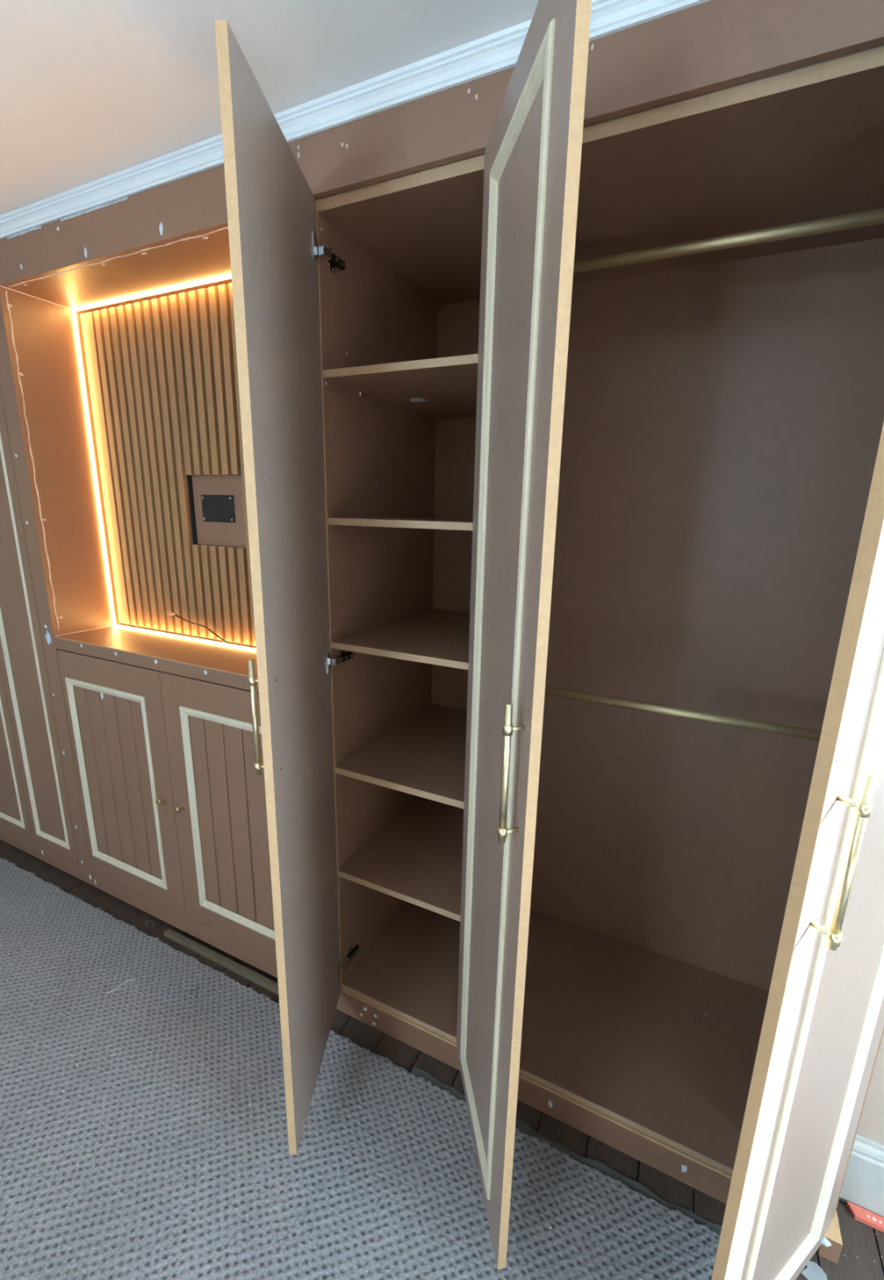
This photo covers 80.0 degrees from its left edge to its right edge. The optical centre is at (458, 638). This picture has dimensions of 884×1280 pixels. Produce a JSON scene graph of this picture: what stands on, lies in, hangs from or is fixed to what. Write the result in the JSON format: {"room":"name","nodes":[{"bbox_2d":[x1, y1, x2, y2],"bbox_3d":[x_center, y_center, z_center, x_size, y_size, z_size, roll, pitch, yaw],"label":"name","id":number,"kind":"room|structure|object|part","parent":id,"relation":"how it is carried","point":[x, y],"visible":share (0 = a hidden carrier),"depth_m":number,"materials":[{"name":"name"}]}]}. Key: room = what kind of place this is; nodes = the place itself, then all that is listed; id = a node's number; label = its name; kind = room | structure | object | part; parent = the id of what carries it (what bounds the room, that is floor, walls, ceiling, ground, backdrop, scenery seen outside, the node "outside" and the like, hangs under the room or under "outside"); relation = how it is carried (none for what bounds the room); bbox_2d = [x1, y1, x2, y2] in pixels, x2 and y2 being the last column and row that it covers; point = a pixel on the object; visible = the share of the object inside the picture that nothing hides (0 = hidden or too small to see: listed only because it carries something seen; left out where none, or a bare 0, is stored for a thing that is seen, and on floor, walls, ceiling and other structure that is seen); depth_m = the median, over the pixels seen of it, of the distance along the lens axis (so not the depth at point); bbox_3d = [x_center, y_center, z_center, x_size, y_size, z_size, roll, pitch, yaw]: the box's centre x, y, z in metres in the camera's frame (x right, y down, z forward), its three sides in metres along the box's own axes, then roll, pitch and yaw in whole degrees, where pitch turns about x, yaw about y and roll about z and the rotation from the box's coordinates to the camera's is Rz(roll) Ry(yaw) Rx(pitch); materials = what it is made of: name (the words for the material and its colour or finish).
{"room":"bedroom","nodes":[
{"label":"bedroom","id":0,"kind":"room"},
{"bbox_2d":[0,0,883,215],"bbox_3d":[-0.854,-0.944,0.014,7.220,0.100,4.220,8,15,24],"label":"ceiling","id":1,"kind":"structure","parent":0,"point":[91,91],"depth_m":1.03,"materials":[{"name":"white paint"}]},
{"bbox_2d":[0,840,883,1279],"bbox_3d":[-0.850,1.534,0.620,6.940,0.060,3.900,8,15,24],"label":"floor","id":2,"kind":"structure","parent":0,"point":[861,1241],"depth_m":1.46,"materials":[{"name":"black wood"}]},
{"bbox_2d":[0,663,33,841],"bbox_3d":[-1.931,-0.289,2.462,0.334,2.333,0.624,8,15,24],"label":"door","id":3,"kind":"structure","parent":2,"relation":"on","point":[14,815],"depth_m":2.37,"materials":[{"name":"brown wood"}]},
{"bbox_3d":[-2.089,0.842,2.447,0.241,0.024,0.009,8,15,24],"label":"moulding","id":4,"kind":"part","parent":3,"relation":"part of","materials":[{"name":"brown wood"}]},
{"bbox_3d":[-1.964,-0.138,2.164,0.024,2.068,0.009,8,15,24],"label":"moulding","id":5,"kind":"part","parent":3,"relation":"part of","materials":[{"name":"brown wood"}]},
{"bbox_2d":[0,384,78,862],"bbox_3d":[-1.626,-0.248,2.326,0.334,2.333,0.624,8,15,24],"label":"door","id":6,"kind":"structure","parent":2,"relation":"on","point":[22,656],"depth_m":2.14,"materials":[{"name":"brown wood"}]},
{"bbox_3d":[-1.856,-0.124,2.116,0.024,2.068,0.009,8,15,24],"label":"moulding","id":7,"kind":"part","parent":6,"relation":"part of","materials":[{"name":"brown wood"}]},
{"bbox_3d":[-1.784,0.883,2.310,0.241,0.024,0.009,8,15,24],"label":"moulding","id":8,"kind":"part","parent":6,"relation":"part of","materials":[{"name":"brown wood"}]},
{"bbox_2d":[0,826,277,977],"bbox_3d":[-1.468,1.030,2.271,2.358,0.116,0.140,8,15,24],"label":"plinth","id":9,"kind":"object","parent":2,"relation":"on","point":[260,960],"visible":0.6,"depth_m":2.09,"materials":[{"name":"brown wood"}]},
{"bbox_2d":[43,646,276,958],"bbox_3d":[-0.966,0.556,1.982,1.330,0.965,0.300,8,15,24],"label":"base cabinet","id":10,"kind":"object","parent":2,"relation":"on","point":[166,797],"visible":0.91,"depth_m":1.88,"materials":[{"name":"brown wood"}]},
{"bbox_3d":[-1.497,0.528,2.092,0.028,0.777,0.011,8,15,24],"label":"moulding","id":11,"kind":"part","parent":10,"relation":"part of","materials":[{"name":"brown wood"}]},
{"bbox_3d":[-1.296,0.190,1.920,0.450,0.028,0.011,8,15,24],"label":"moulding","id":12,"kind":"part","parent":10,"relation":"part of","materials":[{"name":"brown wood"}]},
{"bbox_3d":[-1.277,0.543,2.002,0.576,0.960,0.018,8,15,24],"label":"door","id":13,"kind":"part","parent":10,"relation":"part of","materials":[{"name":"brown wood"}]},
{"bbox_3d":[-1.315,0.918,2.094,0.450,0.028,0.011,8,15,24],"label":"moulding","id":14,"kind":"part","parent":10,"relation":"part of","materials":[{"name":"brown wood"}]},
{"bbox_3d":[-1.115,0.580,1.922,0.028,0.777,0.011,8,15,24],"label":"moulding","id":15,"kind":"part","parent":10,"relation":"part of","materials":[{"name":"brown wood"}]},
{"bbox_3d":[-1.065,0.581,1.883,0.023,0.023,0.030,8,15,24],"label":"knob","id":16,"kind":"part","parent":10,"relation":"part of","materials":[{"name":"gold metal"}]},
{"bbox_2d":[0,140,336,692],"bbox_3d":[-0.927,-0.582,1.729,1.330,1.369,0.283,8,15,24],"label":"niche","id":17,"kind":"object","parent":10,"relation":"on","point":[119,376],"visible":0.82,"depth_m":1.86,"materials":[{"name":"brown wood"}]},
{"bbox_2d":[44,630,51,644],"bbox_3d":[-1.567,-0.003,2.006,0.038,0.066,0.002,8,15,24],"label":"filler patch","id":18,"kind":"object","parent":17,"relation":"attached to","point":[47,633],"depth_m":2.01,"materials":[{"name":"white paint"}]},
{"bbox_3d":[-1.461,-0.654,1.971,0.018,1.369,0.252,8,15,24],"label":"panel","id":19,"kind":"part","parent":17,"relation":"part of","materials":[{"name":"brown wood"}]},
{"bbox_2d":[84,247,87,257],"bbox_3d":[-1.079,-1.116,1.521,0.014,0.032,0.002,8,15,24],"label":"filler patch","id":20,"kind":"object","parent":17,"relation":"attached to","point":[85,248],"depth_m":1.52,"materials":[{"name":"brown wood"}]},
{"bbox_3d":[-0.914,-1.118,1.605,1.156,0.018,0.252,8,15,24],"label":"panel","id":21,"kind":"part","parent":17,"relation":"part of","materials":[{"name":"brown wood"}]},
{"bbox_2d":[159,222,163,235],"bbox_3d":[-0.786,-1.081,1.389,0.017,0.035,0.002,8,15,24],"label":"filler patch","id":22,"kind":"object","parent":17,"relation":"attached to","point":[161,224],"depth_m":1.39,"materials":[{"name":"white paint"}]},
{"bbox_3d":[-0.873,-0.600,1.852,1.192,1.349,0.012,8,15,24],"label":"panel","id":23,"kind":"part","parent":17,"relation":"part of","materials":[{"name":"brown wood"}]},
{"bbox_2d":[166,610,227,643],"bbox_3d":[-0.993,-0.043,1.990,0.306,0.096,0.012,8,15,24],"label":"loose cable","id":24,"kind":"object","parent":17,"relation":"on","point":[172,613],"visible":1,"depth_m":1.98,"materials":[{"name":"black plastic"}]},
{"bbox_2d":[200,494,235,522],"bbox_3d":[-0.854,-0.459,1.864,0.155,0.093,0.008,8,15,24],"label":"socket plate","id":25,"kind":"object","parent":17,"relation":"attached to","point":[215,508],"visible":1,"depth_m":1.86,"materials":[{"name":"black plastic"}]},
{"bbox_3d":[-0.981,0.597,1.847,0.023,0.023,0.030,8,15,24],"label":"knob","id":26,"kind":"part","parent":10,"relation":"part of","materials":[{"name":"gold metal"}]},
{"bbox_3d":[-0.927,0.605,1.838,0.028,0.777,0.011,8,15,24],"label":"moulding","id":27,"kind":"part","parent":10,"relation":"part of","materials":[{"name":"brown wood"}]},
{"bbox_3d":[-0.755,0.613,1.769,0.572,0.960,0.018,8,15,24],"label":"door","id":28,"kind":"part","parent":10,"relation":"part of","materials":[{"name":"brown wood"}]},
{"bbox_3d":[-0.726,0.266,1.665,0.450,0.028,0.011,8,15,24],"label":"moulding","id":29,"kind":"part","parent":10,"relation":"part of","materials":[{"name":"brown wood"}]},
{"bbox_3d":[-0.746,0.994,1.840,0.450,0.028,0.011,8,15,24],"label":"moulding","id":30,"kind":"part","parent":10,"relation":"part of","materials":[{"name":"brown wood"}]},
{"bbox_2d":[164,928,279,995],"bbox_3d":[-0.840,1.183,1.913,0.655,0.020,0.023,8,15,24],"label":"batten","id":31,"kind":"object","parent":2,"relation":"on","point":[229,964],"visible":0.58,"depth_m":1.91,"materials":[{"name":"brown wood"}]},
{"bbox_2d":[214,20,484,1154],"bbox_3d":[-0.127,0.082,1.464,0.454,2.223,1.032,8,15,24],"label":"wardrobe","id":32,"kind":"object","parent":2,"relation":"on","point":[357,312],"visible":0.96,"depth_m":1.40,"materials":[{"name":"brown wood"}]},
{"bbox_3d":[-0.402,0.163,1.066,0.037,0.248,0.016,2,13,1],"label":"handle","id":33,"kind":"part","parent":32,"relation":"part of","materials":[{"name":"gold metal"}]},
{"bbox_3d":[-0.371,0.127,1.246,0.018,2.223,0.454,2,13,1],"label":"door","id":34,"kind":"part","parent":32,"relation":"part of","materials":[{"name":"brown wood"}]},
{"bbox_3d":[-0.235,0.009,1.733,0.018,2.213,0.600,8,15,24],"label":"panel","id":35,"kind":"part","parent":32,"relation":"part of","materials":[{"name":"brown wood"}]},
{"bbox_3d":[-0.029,-0.341,1.554,0.414,0.018,0.598,8,15,24],"label":"shelf","id":36,"kind":"part","parent":32,"relation":"part of","materials":[{"name":"brown wood"}]},
{"bbox_3d":[-0.037,-0.016,1.632,0.414,0.018,0.598,8,15,24],"label":"shelf","id":37,"kind":"part","parent":32,"relation":"part of","materials":[{"name":"brown wood"}]},
{"bbox_3d":[-0.019,-0.683,1.472,0.414,0.018,0.598,8,15,24],"label":"shelf","id":38,"kind":"part","parent":32,"relation":"part of","materials":[{"name":"brown wood"}]},
{"bbox_3d":[-0.010,-1.029,1.390,0.416,0.024,0.600,8,15,24],"label":"panel","id":39,"kind":"part","parent":32,"relation":"part of","materials":[{"name":"brown wood"}]},
{"bbox_3d":[-0.056,0.690,1.801,0.414,0.020,0.598,8,15,24],"label":"shelf","id":40,"kind":"part","parent":32,"relation":"part of","materials":[{"name":"brown wood"}]},
{"bbox_3d":[-0.047,0.351,1.720,0.414,0.020,0.598,8,15,24],"label":"shelf","id":41,"kind":"part","parent":32,"relation":"part of","materials":[{"name":"brown wood"}]},
{"bbox_3d":[-0.067,1.102,1.901,0.416,0.018,0.600,8,15,24],"label":"panel","id":42,"kind":"part","parent":32,"relation":"part of","materials":[{"name":"brown wood"}]},
{"bbox_2d":[409,397,429,402],"bbox_3d":[-0.117,-0.688,1.518,0.069,0.001,0.066,8,15,24],"label":"filler patch","id":43,"kind":"object","parent":32,"relation":"on","point":[411,399],"depth_m":1.52,"materials":[{"name":"grey paint"}]},
{"bbox_3d":[0.086,-0.026,1.916,0.442,2.213,0.009,8,15,24],"label":"panel","id":44,"kind":"part","parent":32,"relation":"part of","materials":[{"name":"brown wood"}]},
{"bbox_2d":[0,857,722,1279],"bbox_3d":[-1.019,1.568,0.300,6.860,0.014,3.137,8,15,24],"label":"carpet","id":45,"kind":"object","parent":2,"relation":"on","point":[176,1176],"visible":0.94,"depth_m":1.35,"materials":[{"name":"grey carpet"}]},
{"bbox_2d":[0,915,645,1272],"bbox_3d":[-0.750,1.296,1.445,2.345,0.003,0.610,8,15,24],"label":"lint specks","id":46,"kind":"object","parent":45,"relation":"on","point":[64,915],"visible":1,"depth_m":1.46,"materials":[{"name":"white"}]},
{"bbox_2d":[547,1100,552,1107],"bbox_3d":[0.253,1.288,1.455,0.015,0.030,0.002,8,15,24],"label":"filler patch","id":47,"kind":"object","parent":2,"relation":"attached to","point":[549,1102],"depth_m":1.46,"materials":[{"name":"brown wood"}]},
{"bbox_2d":[336,987,843,1264],"bbox_3d":[0.207,1.269,1.458,1.394,0.119,0.080,8,15,24],"label":"plinth","id":48,"kind":"object","parent":2,"relation":"on","point":[706,1178],"visible":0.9,"depth_m":1.41,"materials":[{"name":"brown wood"}]},
{"bbox_2d":[681,1164,687,1172],"bbox_3d":[0.564,1.328,1.316,0.014,0.027,0.002,8,15,24],"label":"filler patch","id":49,"kind":"object","parent":48,"relation":"attached to","point":[684,1167],"depth_m":1.31,"materials":[{"name":"white paint"}]},
{"bbox_2d":[456,0,883,1279],"bbox_3d":[0.487,0.163,1.194,0.926,2.223,1.024,8,15,24],"label":"wardrobe","id":50,"kind":"object","parent":2,"relation":"on","point":[673,804],"visible":1,"depth_m":1.36,"materials":[{"name":"brown wood"}]},
{"bbox_3d":[0.038,1.178,1.301,0.012,0.032,0.319,-1,14,-11],"label":"moulding","id":51,"kind":"part","parent":50,"relation":"part of","materials":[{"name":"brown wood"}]},
{"bbox_3d":[0.037,0.151,1.199,0.012,2.076,0.032,-1,14,-11],"label":"moulding","id":52,"kind":"part","parent":50,"relation":"part of","materials":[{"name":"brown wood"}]},
{"bbox_3d":[0.086,0.224,0.866,0.036,0.248,0.016,-1,14,-11],"label":"handle","id":53,"kind":"part","parent":50,"relation":"part of","materials":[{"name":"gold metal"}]},
{"bbox_3d":[0.091,-0.809,0.824,0.012,0.032,0.319,-1,14,-11],"label":"moulding","id":54,"kind":"part","parent":50,"relation":"part of","materials":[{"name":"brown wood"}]},
{"bbox_3d":[0.091,0.218,0.925,0.012,2.076,0.032,-1,14,-11],"label":"moulding","id":55,"kind":"part","parent":50,"relation":"part of","materials":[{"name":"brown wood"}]},
{"bbox_3d":[0.075,0.183,1.064,0.018,2.223,0.469,-1,14,-11],"label":"door","id":56,"kind":"part","parent":50,"relation":"part of","materials":[{"name":"brown wood"}]},
{"bbox_2d":[295,0,883,199],"bbox_3d":[0.271,-0.990,0.915,1.400,0.134,0.019,8,15,24],"label":"fascia board","id":57,"kind":"object","parent":50,"relation":"attached to","point":[712,46],"visible":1,"depth_m":0.90,"materials":[{"name":"brown wood"}]},
{"bbox_3d":[0.542,1.184,1.629,0.894,0.018,0.600,8,15,24],"label":"panel","id":58,"kind":"part","parent":50,"relation":"part of","materials":[{"name":"brown wood"}]},
{"bbox_3d":[0.569,0.194,1.391,0.894,0.038,0.038,8,15,24],"label":"hanging rail","id":59,"kind":"part","parent":50,"relation":"part of","materials":[{"name":"gold metal"}]},
{"bbox_3d":[0.704,0.057,1.640,0.920,2.213,0.009,8,15,24],"label":"panel","id":60,"kind":"part","parent":50,"relation":"part of","materials":[{"name":"brown wood"}]},
{"bbox_3d":[0.600,-0.947,1.118,0.894,0.024,0.600,8,15,24],"label":"panel","id":61,"kind":"part","parent":50,"relation":"part of","materials":[{"name":"brown wood"}]},
{"bbox_3d":[0.597,-0.861,1.138,0.894,0.038,0.038,8,15,24],"label":"hanging rail","id":62,"kind":"part","parent":50,"relation":"part of","materials":[{"name":"gold metal"}]},
{"bbox_3d":[0.619,1.260,1.022,0.320,0.032,0.012,-7,16,-31],"label":"moulding","id":63,"kind":"part","parent":50,"relation":"part of","materials":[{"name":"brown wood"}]},
{"bbox_3d":[0.640,0.263,0.792,0.470,2.223,0.018,-7,16,-31],"label":"door","id":64,"kind":"part","parent":50,"relation":"part of","materials":[{"name":"brown wood"}]},
{"bbox_3d":[0.523,0.281,0.710,0.032,2.076,0.012,-7,16,-31],"label":"moulding","id":65,"kind":"part","parent":50,"relation":"part of","materials":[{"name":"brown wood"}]},
{"bbox_3d":[0.485,0.280,0.666,0.016,0.248,0.036,-7,16,-31],"label":"handle","id":66,"kind":"part","parent":50,"relation":"part of","materials":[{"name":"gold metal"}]},
{"bbox_3d":[0.769,0.253,0.858,0.032,2.076,0.012,-7,16,-31],"label":"moulding","id":67,"kind":"part","parent":50,"relation":"part of","materials":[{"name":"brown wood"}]},
{"bbox_3d":[0.984,0.172,1.188,0.018,2.213,0.600,8,15,24],"label":"panel","id":68,"kind":"part","parent":50,"relation":"part of","materials":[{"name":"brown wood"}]},
{"bbox_2d":[801,1260,827,1279],"bbox_3d":[0.789,1.412,1.170,0.046,0.005,0.045,-7,16,-33],"label":"paper scrap","id":69,"kind":"object","parent":2,"relation":"on","point":[813,1271],"visible":0.79,"depth_m":1.17,"materials":[{"name":"grey paper"}]},
{"bbox_2d":[821,1236,831,1246],"bbox_3d":[0.797,1.313,1.143,0.025,0.025,0.004,8,15,24],"label":"filler patch","id":70,"kind":"object","parent":2,"relation":"attached to","point":[826,1241],"depth_m":1.14,"materials":[{"name":"white paint"}]},
{"bbox_2d":[838,1197,883,1217],"bbox_3d":[1.157,1.413,1.198,0.521,0.008,0.015,8,15,24],"label":"cable","id":71,"kind":"object","parent":2,"relation":"on","point":[841,1199],"visible":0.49,"depth_m":1.29,"materials":[{"name":"black plastic"}]},
{"bbox_2d":[845,1200,883,1232],"bbox_3d":[1.122,1.410,1.201,0.388,0.012,0.026,8,15,24],"label":"red straightedge","id":72,"kind":"object","parent":2,"relation":"on","point":[865,1216],"visible":1,"depth_m":1.26,"materials":[{"name":"plastic"}]},
{"bbox_2d":[856,1033,883,1146],"bbox_3d":[2.106,0.281,0.878,2.258,2.530,0.645,8,15,24],"label":"wall","id":73,"kind":"structure","parent":0,"point":[871,1126],"depth_m":1.24,"materials":[{"name":"paint"}]},
{"bbox_2d":[0,0,711,239],"bbox_3d":[-1.252,-1.251,1.573,4.761,0.051,0.056,8,15,24],"label":"trim","id":74,"kind":"structure","parent":73,"relation":"attached to","point":[500,51],"depth_m":1.09,"materials":[{"name":"white paint"}]},
{"bbox_2d":[839,1134,883,1217],"bbox_3d":[1.884,1.418,0.868,2.134,0.193,0.018,8,15,24],"label":"baseboard","id":75,"kind":"structure","parent":73,"relation":"attached to","point":[863,1186],"depth_m":1.26,"materials":[{"name":"paint"}]}
]}

